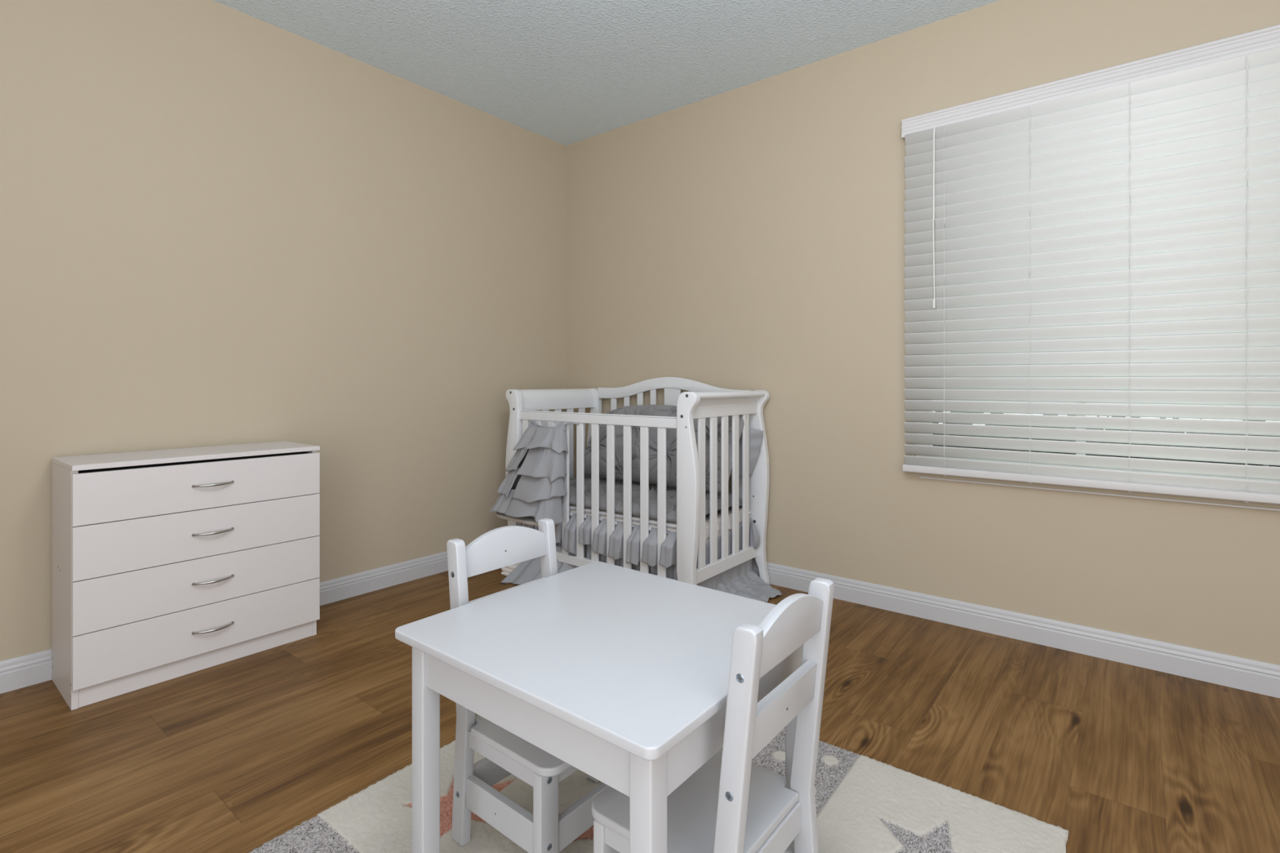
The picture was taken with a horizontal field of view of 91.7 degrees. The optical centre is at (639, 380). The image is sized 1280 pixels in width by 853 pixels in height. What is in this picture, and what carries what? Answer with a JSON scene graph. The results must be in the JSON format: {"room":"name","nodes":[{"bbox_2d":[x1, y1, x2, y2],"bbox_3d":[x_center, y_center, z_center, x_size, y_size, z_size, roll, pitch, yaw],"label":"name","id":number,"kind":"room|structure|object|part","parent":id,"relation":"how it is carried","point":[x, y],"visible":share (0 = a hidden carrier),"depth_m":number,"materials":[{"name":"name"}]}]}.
{"room":"children's room","nodes":[
{"label":"children's room","id":0,"kind":"room"},
{"bbox_2d":[0,0,565,661],"bbox_3d":[-1.752,-0.245,2.351,0.120,2.440,4.220,0,0,39],"label":"wall","id":1,"kind":"structure","parent":0,"point":[221,224],"depth_m":2.50,"materials":[{"name":"beige paint"}]},
{"bbox_2d":[0,546,466,693],"bbox_3d":[-1.710,0.926,2.297,0.014,0.097,3.988,0,0,39],"label":"baseboard","id":2,"kind":"structure","parent":1,"relation":"attached to","point":[27,670],"depth_m":2.77,"materials":[{"name":"white paint"}]},
{"bbox_2d":[213,0,998,145],"bbox_3d":[-0.072,-1.515,0.993,4.400,0.100,4.200,0,0,39],"label":"ceiling","id":3,"kind":"structure","parent":0,"point":[564,72],"depth_m":2.68,"materials":[{"name":"paint"}]},
{"bbox_2d":[0,568,1279,852],"bbox_3d":[-0.072,1.025,0.993,4.400,0.100,4.200,0,0,39],"label":"floor","id":4,"kind":"structure","parent":0,"point":[234,756],"depth_m":1.69,"materials":[{"name":"brown wood"}]},
{"bbox_2d":[51,440,319,710],"bbox_3d":[-1.558,0.612,2.190,0.352,0.726,0.709,0,0,39],"label":"dresser","id":5,"kind":"object","parent":4,"relation":"on","point":[168,564],"visible":1,"depth_m":2.03,"materials":[{"name":"white wood"}]},
{"bbox_3d":[-1.794,0.621,1.936,0.302,0.709,0.016,0,0,39],"label":"panel","id":6,"kind":"part","parent":5,"relation":"part of","materials":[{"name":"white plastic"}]},
{"bbox_3d":[-1.570,0.258,2.200,0.321,0.016,0.709,0,0,39],"label":"panel","id":7,"kind":"part","parent":5,"relation":"part of","materials":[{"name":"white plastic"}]},
{"bbox_3d":[-1.452,0.352,2.106,0.016,0.154,0.707,0,0,39],"label":"drawer","id":8,"kind":"part","parent":5,"relation":"part of","materials":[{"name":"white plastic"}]},
{"bbox_3d":[-1.452,0.512,2.106,0.016,0.159,0.707,0,0,39],"label":"drawer","id":9,"kind":"part","parent":5,"relation":"part of","materials":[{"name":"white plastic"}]},
{"bbox_3d":[-1.452,0.673,2.106,0.016,0.158,0.707,0,0,39],"label":"drawer","id":10,"kind":"part","parent":5,"relation":"part of","materials":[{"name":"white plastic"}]},
{"bbox_3d":[-1.452,0.834,2.106,0.016,0.158,0.707,0,0,39],"label":"drawer","id":11,"kind":"part","parent":5,"relation":"part of","materials":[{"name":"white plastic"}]},
{"bbox_3d":[-1.433,0.349,2.092,0.034,0.010,0.122,0,0,39],"label":"handle","id":12,"kind":"part","parent":5,"relation":"part of","materials":[{"name":"silver metal"}]},
{"bbox_3d":[-1.433,0.511,2.092,0.034,0.010,0.122,0,0,39],"label":"handle","id":13,"kind":"part","parent":5,"relation":"part of","materials":[{"name":"silver metal"}]},
{"bbox_3d":[-1.433,0.673,2.092,0.034,0.010,0.122,0,0,39],"label":"handle","id":14,"kind":"part","parent":5,"relation":"part of","materials":[{"name":"silver metal"}]},
{"bbox_3d":[-1.433,0.836,2.092,0.034,0.010,0.122,0,0,39],"label":"handle","id":15,"kind":"part","parent":5,"relation":"part of","materials":[{"name":"silver metal"}]},
{"bbox_3d":[-1.364,0.621,2.472,0.302,0.709,0.016,0,0,39],"label":"panel","id":16,"kind":"part","parent":5,"relation":"part of","materials":[{"name":"white wood"}]},
{"bbox_2d":[501,562,520,576],"bbox_3d":[-0.562,0.947,3.182,0.190,0.055,0.275,0,0,39],"label":"folded blanket","id":17,"kind":"object","parent":4,"relation":"on","point":[508,570],"visible":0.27,"depth_m":3.10,"materials":[{"name":"white fabric"}]},
{"bbox_2d":[505,377,769,585],"bbox_3d":[-0.038,0.477,3.087,1.178,0.996,0.639,0,0,39],"label":"crib","id":18,"kind":"object","parent":4,"relation":"on","point":[702,401],"visible":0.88,"depth_m":2.79,"materials":[{"name":"white paint"}]},
{"bbox_3d":[-0.647,0.510,3.191,0.097,0.931,0.036,0,0,39],"label":"corner post","id":19,"kind":"part","parent":18,"relation":"part of","materials":[{"name":"white paint"}]},
{"bbox_2d":[489,419,578,525],"bbox_3d":[-0.534,0.431,2.973,0.487,0.477,0.192,0,0,39],"label":"blanket","id":20,"kind":"object","parent":18,"relation":"hanging from","point":[532,490],"visible":0.99,"depth_m":2.90,"materials":[{"name":"grey fabric"}]},
{"bbox_3d":[-0.546,0.661,2.993,0.389,0.016,0.134,0,0,39],"label":"board","id":21,"kind":"part","parent":20,"relation":"part of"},
{"bbox_3d":[-0.469,0.101,3.433,0.065,0.109,0.568,0,0,39],"label":"rail","id":22,"kind":"part","parent":18,"relation":"part of","materials":[{"name":"white paint"}]},
{"bbox_3d":[-0.271,0.510,3.661,0.097,0.931,0.036,0,0,39],"label":"corner post","id":23,"kind":"part","parent":18,"relation":"part of","materials":[{"name":"white paint"}]},
{"bbox_3d":[-0.221,0.176,2.858,0.988,0.040,0.025,0,0,39],"label":"rail","id":24,"kind":"part","parent":18,"relation":"part of","materials":[{"name":"white paint"}]},
{"bbox_3d":[-0.222,0.152,2.857,0.988,0.005,0.013,0,0,39],"label":"cap rail","id":25,"kind":"part","parent":18,"relation":"part of","materials":[{"name":"white paint"}]},
{"bbox_3d":[-0.221,0.846,2.858,0.988,0.042,0.025,0,0,39],"label":"rail","id":26,"kind":"part","parent":18,"relation":"part of","materials":[{"name":"white paint"}]},
{"bbox_2d":[500,511,782,602],"bbox_3d":[-0.022,0.798,2.843,1.318,0.349,0.529,0,0,10],"label":"skirt","id":27,"kind":"object","parent":18,"relation":"hanging from","point":[740,580],"visible":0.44,"depth_m":2.81,"materials":[{"name":"grey fabric"}]},
{"bbox_3d":[-0.204,0.636,2.873,0.986,0.024,0.016,0,0,39],"label":"ribbon trim","id":28,"kind":"part","parent":27,"relation":"part of","materials":[{"name":"white fabric"}]},
{"bbox_2d":[568,504,742,545],"bbox_3d":[-0.035,0.672,3.085,0.993,0.137,0.537,0,0,39],"label":"mattress","id":29,"kind":"object","parent":18,"relation":"in","point":[588,509],"visible":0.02,"depth_m":2.78,"materials":[{"name":"white fabric"}]},
{"bbox_2d":[568,475,742,528],"bbox_3d":[-0.039,0.566,3.079,1.008,0.110,0.548,0,0,39],"label":"comforter","id":30,"kind":"object","parent":29,"relation":"on","point":[671,491],"visible":0.3,"depth_m":2.87,"materials":[{"name":"grey fabric"}]},
{"bbox_2d":[584,436,591,475],"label":"pillow","id":31,"kind":"object","parent":30,"relation":"on","point":[588,451],"depth_m":3.28,"materials":[{"name":"grey fabric"}]},
{"bbox_2d":[599,414,606,477],"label":"pillow","id":32,"kind":"object","parent":30,"relation":"on","point":[602,428],"depth_m":3.22,"materials":[{"name":"grey fabric"}]},
{"bbox_2d":[614,425,623,479],"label":"pillow","id":33,"kind":"object","parent":30,"relation":"on","point":[619,429],"depth_m":3.15,"materials":[{"name":"grey fabric"}]},
{"bbox_2d":[631,426,639,482],"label":"pillow","id":34,"kind":"object","parent":30,"relation":"on","point":[635,429],"depth_m":3.08,"materials":[{"name":"grey fabric"}]},
{"bbox_2d":[606,404,676,418],"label":"pillow","id":35,"kind":"object","parent":30,"relation":"on","point":[637,410],"depth_m":3.16,"materials":[{"name":"grey fabric"}]},
{"bbox_2d":[648,426,657,484],"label":"pillow","id":36,"kind":"object","parent":30,"relation":"on","point":[652,430],"depth_m":3.03,"materials":[{"name":"grey fabric"}]},
{"bbox_2d":[666,427,676,487],"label":"pillow","id":37,"kind":"object","parent":30,"relation":"on","point":[671,433],"depth_m":2.96,"materials":[{"name":"grey fabric"}]},
{"bbox_2d":[693,417,697,452],"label":"pillow","id":38,"kind":"object","parent":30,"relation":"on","point":[695,420],"depth_m":2.94,"materials":[{"name":"grey fabric"}]},
{"bbox_2d":[705,417,709,491],"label":"pillow","id":39,"kind":"object","parent":30,"relation":"on","point":[707,420],"depth_m":2.85,"materials":[{"name":"grey fabric"}]},
{"bbox_2d":[717,416,720,493],"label":"pillow","id":40,"kind":"object","parent":30,"relation":"on","point":[718,417],"depth_m":2.82,"materials":[{"name":"grey fabric"}]},
{"bbox_2d":[728,415,732,480],"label":"pillow","id":41,"kind":"object","parent":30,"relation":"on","point":[730,417],"depth_m":2.84,"materials":[{"name":"grey fabric"}]},
{"bbox_2d":[738,414,746,475],"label":"pillow","id":42,"kind":"object","parent":30,"relation":"on","point":[741,423],"depth_m":2.94,"materials":[{"name":"grey fabric"}]},
{"bbox_2d":[749,428,763,475],"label":"pillow","id":43,"kind":"object","parent":30,"relation":"on","point":[756,437],"depth_m":2.93,"materials":[{"name":"grey fabric"}]},
{"bbox_3d":[0.173,0.407,3.298,0.104,0.757,0.012,0,0,39],"label":"panel","id":44,"kind":"part","parent":18,"relation":"part of","materials":[{"name":"white paint"}]},
{"bbox_3d":[0.147,0.041,3.318,0.990,0.123,0.024,0,0,39],"label":"arched rail","id":45,"kind":"part","parent":18,"relation":"part of","materials":[{"name":"white paint"}]},
{"bbox_3d":[0.197,0.510,2.515,0.097,0.931,0.036,0,0,39],"label":"corner post","id":46,"kind":"part","parent":18,"relation":"part of","materials":[{"name":"white paint"}]},
{"bbox_3d":[0.376,0.813,2.757,0.020,0.056,0.568,0,0,39],"label":"rail","id":47,"kind":"part","parent":18,"relation":"part of","materials":[{"name":"white paint"}]},
{"bbox_3d":[0.394,0.101,2.743,0.065,0.109,0.568,0,0,39],"label":"rail","id":48,"kind":"part","parent":18,"relation":"part of","materials":[{"name":"white paint"}]},
{"bbox_3d":[0.573,0.510,2.985,0.097,0.931,0.036,0,0,39],"label":"corner post","id":49,"kind":"part","parent":18,"relation":"part of","materials":[{"name":"white paint"}]},
{"bbox_2d":[249,728,1068,852],"bbox_3d":[-0.196,0.968,0.979,1.360,0.013,1.957,0,0,39],"label":"rug","id":50,"kind":"object","parent":4,"relation":"on","point":[864,804],"visible":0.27,"depth_m":1.36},
{"bbox_2d":[446,518,608,852],"bbox_3d":[-0.199,0.648,1.321,0.320,0.628,0.281,0,0,39],"label":"chair","id":51,"kind":"object","parent":50,"relation":"on","point":[505,753],"visible":0.59,"depth_m":1.26,"materials":[{"name":"white wood"}]},
{"bbox_3d":[-0.375,0.649,1.302,0.072,0.625,0.024,0,0,39],"label":"post","id":52,"kind":"part","parent":51,"relation":"part of","materials":[{"name":"white wood"}]},
{"bbox_3d":[-0.307,0.376,1.410,0.026,0.085,0.230,0,0,39],"label":"rail","id":53,"kind":"part","parent":51,"relation":"part of","materials":[{"name":"white wood"}]},
{"bbox_3d":[-0.178,0.712,1.304,0.266,0.016,0.279,0,0,39],"label":"seat","id":54,"kind":"part","parent":51,"relation":"part of","materials":[{"name":"white wood"}]},
{"bbox_3d":[-0.174,0.841,1.151,0.022,0.242,0.045,0,0,39],"label":"leg","id":55,"kind":"part","parent":51,"relation":"part of","materials":[{"name":"white wood"}]},
{"bbox_3d":[-0.214,0.649,1.498,0.072,0.625,0.024,0,0,39],"label":"post","id":56,"kind":"part","parent":51,"relation":"part of","materials":[{"name":"white wood"}]},
{"bbox_2d":[395,561,803,852],"bbox_3d":[-0.047,0.708,1.164,0.602,0.508,0.553,0,0,39],"label":"table","id":57,"kind":"object","parent":50,"relation":"on","point":[619,674],"visible":0.78,"depth_m":1.03,"materials":[{"name":"white wood"}]},
{"bbox_3d":[-0.395,0.716,1.146,0.037,0.492,0.037,0,0,39],"label":"leg","id":58,"kind":"part","parent":57,"relation":"part of","materials":[{"name":"white wood"}]},
{"bbox_3d":[-0.105,0.716,1.508,0.037,0.492,0.037,0,0,39],"label":"leg","id":59,"kind":"part","parent":57,"relation":"part of","materials":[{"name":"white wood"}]},
{"bbox_3d":[0.011,0.716,0.821,0.037,0.492,0.037,0,0,39],"label":"leg","id":60,"kind":"part","parent":57,"relation":"part of","materials":[{"name":"white wood"}]},
{"bbox_3d":[0.301,0.716,1.183,0.037,0.492,0.037,0,0,39],"label":"leg","id":61,"kind":"part","parent":57,"relation":"part of","materials":[{"name":"white wood"}]},
{"bbox_2d":[591,577,834,852],"bbox_3d":[0.117,0.648,1.040,0.320,0.628,0.281,0,0,39],"label":"chair","id":62,"kind":"object","parent":50,"relation":"on","point":[731,803],"visible":0.76,"depth_m":0.99,"materials":[{"name":"white wood"}]},
{"bbox_3d":[-0.054,0.841,1.028,0.022,0.242,0.045,0,0,39],"label":"leg","id":63,"kind":"part","parent":62,"relation":"part of","materials":[{"name":"white wood"}]},
{"bbox_3d":[0.096,0.712,1.057,0.266,0.016,0.279,0,0,39],"label":"seat","id":64,"kind":"part","parent":62,"relation":"part of","materials":[{"name":"white wood"}]},
{"bbox_3d":[0.135,0.649,0.863,0.072,0.625,0.024,0,0,39],"label":"post","id":65,"kind":"part","parent":62,"relation":"part of","materials":[{"name":"white wood"}]},
{"bbox_3d":[0.227,0.376,0.952,0.026,0.085,0.230,0,0,39],"label":"rail","id":66,"kind":"part","parent":62,"relation":"part of","materials":[{"name":"white wood"}]},
{"bbox_3d":[0.294,0.649,1.062,0.072,0.625,0.024,0,0,39],"label":"post","id":67,"kind":"part","parent":62,"relation":"part of","materials":[{"name":"white wood"}]},
{"bbox_2d":[565,0,1279,665],"bbox_3d":[1.254,-0.245,2.570,4.300,2.440,0.120,0,0,39],"label":"wall","id":68,"kind":"structure","parent":0,"point":[749,237],"depth_m":2.73,"materials":[{"name":"beige paint"}]},
{"bbox_2d":[752,559,1279,698],"bbox_3d":[1.173,0.926,2.549,4.200,0.097,0.014,0,0,39],"label":"baseboard","id":69,"kind":"structure","parent":68,"relation":"attached to","point":[1223,669],"depth_m":2.26,"materials":[{"name":"white paint"}]},
{"bbox_2d":[901,24,1279,504],"bbox_3d":[1.735,-0.353,2.079,1.636,1.467,0.073,0,0,39],"label":"window blind","id":70,"kind":"object","parent":68,"relation":"attached to","point":[1102,240],"visible":1,"depth_m":2.15,"materials":[{"name":"white plastic"}]},
{"bbox_3d":[1.219,-0.331,2.481,0.004,1.357,0.031,0,0,39],"label":"ladder cord","id":71,"kind":"part","parent":70,"relation":"part of","materials":[{"name":"white fabric"}]},
{"bbox_3d":[1.445,-0.331,2.299,0.004,1.357,0.031,0,0,39],"label":"ladder cord","id":72,"kind":"part","parent":70,"relation":"part of","materials":[{"name":"white fabric"}]},
{"bbox_3d":[1.728,0.360,2.071,1.624,0.028,0.043,0,0,39],"label":"rail","id":73,"kind":"part","parent":70,"relation":"part of","materials":[{"name":"white plastic"}]},
{"bbox_3d":[1.671,-0.331,2.119,0.004,1.357,0.031,0,0,39],"label":"ladder cord","id":74,"kind":"part","parent":70,"relation":"part of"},
{"bbox_3d":[1.894,-0.331,1.940,0.004,1.357,0.031,0,0,39],"label":"ladder cord","id":75,"kind":"part","parent":70,"relation":"part of","materials":[{"name":"white fabric"}]},
{"bbox_2d":[915,400,1279,481],"bbox_3d":[1.800,-0.332,2.159,1.575,1.365,0.050,0,0,39],"label":"window","id":76,"kind":"structure","parent":68,"relation":"in","point":[942,400],"depth_m":2.23,"materials":[{"name":"glass"}]},
{"bbox_3d":[1.421,-0.332,2.462,0.505,1.285,0.004,0,0,39],"label":"glass pane","id":77,"kind":"part","parent":76,"relation":"part of","materials":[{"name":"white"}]},
{"bbox_3d":[2.008,-0.332,1.992,0.942,1.285,0.004,0,0,39],"label":"glass pane","id":78,"kind":"part","parent":76,"relation":"part of","materials":[{"name":"white"}]},
{"bbox_2d":[919,476,1279,511],"bbox_3d":[1.787,0.398,2.095,1.575,0.006,0.065,0,0,39],"label":"trim","id":79,"kind":"structure","parent":68,"relation":"attached to","point":[927,477],"depth_m":2.16,"materials":[{"name":"white plastic"}]}
]}

